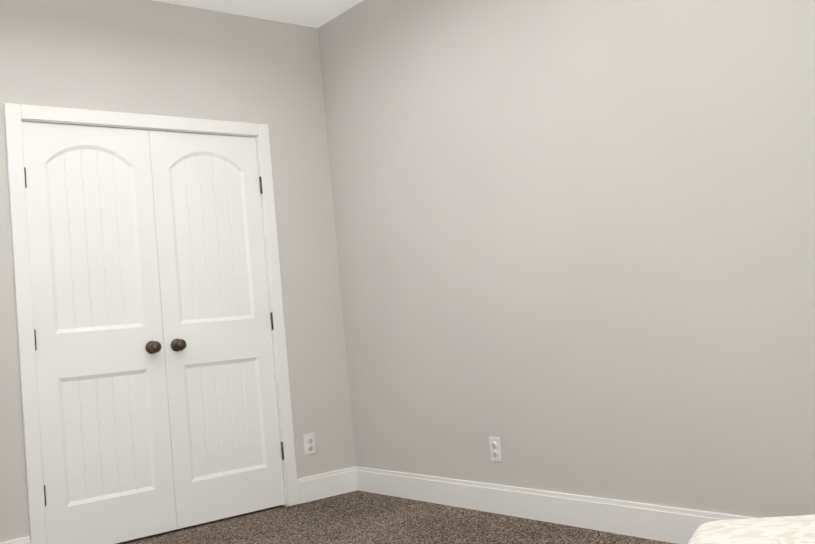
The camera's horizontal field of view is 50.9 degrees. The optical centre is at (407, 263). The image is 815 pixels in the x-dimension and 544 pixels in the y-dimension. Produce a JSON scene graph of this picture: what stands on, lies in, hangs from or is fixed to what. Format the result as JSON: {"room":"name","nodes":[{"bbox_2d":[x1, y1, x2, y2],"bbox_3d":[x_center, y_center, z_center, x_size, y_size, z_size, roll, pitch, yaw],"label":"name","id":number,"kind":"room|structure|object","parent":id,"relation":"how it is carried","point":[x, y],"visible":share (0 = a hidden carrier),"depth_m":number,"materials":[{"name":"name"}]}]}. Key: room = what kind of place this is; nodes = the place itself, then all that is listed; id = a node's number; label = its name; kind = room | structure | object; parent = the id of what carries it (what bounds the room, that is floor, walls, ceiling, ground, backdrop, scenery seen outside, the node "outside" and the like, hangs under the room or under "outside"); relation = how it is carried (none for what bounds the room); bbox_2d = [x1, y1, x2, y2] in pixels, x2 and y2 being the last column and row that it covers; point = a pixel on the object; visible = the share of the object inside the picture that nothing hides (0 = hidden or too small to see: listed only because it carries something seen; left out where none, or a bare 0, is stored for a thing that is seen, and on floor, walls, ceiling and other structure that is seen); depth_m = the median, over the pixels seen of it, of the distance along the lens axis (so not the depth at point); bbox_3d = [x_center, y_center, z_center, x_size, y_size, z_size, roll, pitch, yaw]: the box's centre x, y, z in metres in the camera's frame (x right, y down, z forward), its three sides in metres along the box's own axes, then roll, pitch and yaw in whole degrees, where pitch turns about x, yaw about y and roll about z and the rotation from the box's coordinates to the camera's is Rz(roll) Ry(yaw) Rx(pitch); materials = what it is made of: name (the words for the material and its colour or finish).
{"room":"bedroom","nodes":[
{"label":"bedroom","id":0,"kind":"room"},
{"bbox_2d":[0,0,355,541],"bbox_3d":[-1.675,-0.003,4.123,3.130,2.740,0.120,-2,-5,-38],"label":"wall","id":1,"kind":"structure","parent":0,"point":[289,86],"depth_m":4.70,"materials":[{"name":"grey paint"}]},
{"bbox_2d":[0,536,30,543],"bbox_3d":[-2.215,1.309,3.425,1.341,0.135,0.015,-2,-5,-38],"label":"baseboard","id":2,"kind":"structure","parent":1,"relation":"attached to","point":[24,540],"depth_m":3.81,"materials":[{"name":"white wood"}]},
{"bbox_2d":[21,121,176,543],"bbox_3d":[-1.496,0.329,4.172,0.617,2.030,0.181,-2,-5,-38],"label":"closet door","id":3,"kind":"structure","parent":1,"relation":"in","point":[108,477],"depth_m":4.15,"materials":[{"name":"white wood"}]},
{"bbox_2d":[4,103,298,543],"bbox_3d":[-1.276,0.319,4.392,1.280,2.065,0.120,-2,-5,-38],"label":"door frame","id":4,"kind":"structure","parent":1,"relation":"attached to","point":[66,123],"depth_m":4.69,"materials":[{"name":"white wood"}]},
{"bbox_2d":[24,167,283,505],"bbox_3d":[-1.237,0.309,4.342,1.257,1.570,0.012,-2,-5,-38],"label":"hinges","id":5,"kind":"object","parent":1,"relation":"attached to","point":[271,314],"depth_m":4.67,"materials":[{"name":"black metal"}]},
{"bbox_2d":[149,130,284,528],"bbox_3d":[-1.012,0.311,4.557,0.617,2.030,0.181,-2,-5,-38],"label":"closet door","id":6,"kind":"structure","parent":1,"relation":"in","point":[223,409],"depth_m":4.54,"materials":[{"name":"white wood"}]},
{"bbox_2d":[303,433,315,454],"bbox_3d":[-0.546,1.006,4.784,0.070,0.115,0.010,-2,-5,-38],"label":"electrical outlet","id":7,"kind":"object","parent":1,"relation":"attached to","point":[309,443],"visible":1,"depth_m":4.78,"materials":[{"name":"white plastic"}]},
{"bbox_2d":[297,466,356,503],"bbox_3d":[-0.445,1.244,4.827,0.401,0.135,0.015,-2,-5,-38],"label":"baseboard","id":8,"kind":"structure","parent":1,"relation":"attached to","point":[325,485],"depth_m":4.81,"materials":[{"name":"white wood"}]},
{"bbox_2d":[153,0,362,27],"bbox_3d":[-0.965,-1.621,2.225,4.520,0.080,5.820,-2,-5,-38],"label":"ceiling","id":9,"kind":"structure","parent":0,"point":[315,13],"depth_m":4.78,"materials":[{"name":"white paint"}]},
{"bbox_2d":[116,490,675,543],"bbox_3d":[-0.707,1.165,2.030,4.520,0.050,5.820,-2,-5,-38],"label":"floor","id":10,"kind":"structure","parent":0,"point":[357,517],"depth_m":4.02,"materials":[{"name":"carpet"}]},
{"bbox_2d":[688,515,814,543],"bbox_3d":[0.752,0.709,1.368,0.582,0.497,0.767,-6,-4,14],"label":"bed","id":11,"kind":"object","parent":10,"relation":"on","point":[799,529],"visible":1,"depth_m":1.58,"materials":[{"name":"beige fabric"}]},
{"bbox_2d":[318,0,814,517],"bbox_3d":[1.119,-0.326,3.199,0.120,2.740,5.070,-2,-5,-38],"label":"wall","id":12,"kind":"structure","parent":0,"point":[576,246],"depth_m":3.60,"materials":[{"name":"grey paint"}]},
{"bbox_2d":[489,437,501,461],"bbox_3d":[0.414,0.875,4.041,0.010,0.115,0.070,-2,-5,-38],"label":"electrical outlet","id":13,"kind":"object","parent":12,"relation":"attached to","point":[495,449],"visible":1,"depth_m":4.04,"materials":[{"name":"white plastic"}]},
{"bbox_2d":[356,466,754,543],"bbox_3d":[1.186,0.970,3.067,0.015,0.135,4.830,-2,-5,-38],"label":"baseboard","id":14,"kind":"structure","parent":12,"relation":"attached to","point":[676,525],"depth_m":3.77,"materials":[{"name":"white wood"}]}
]}

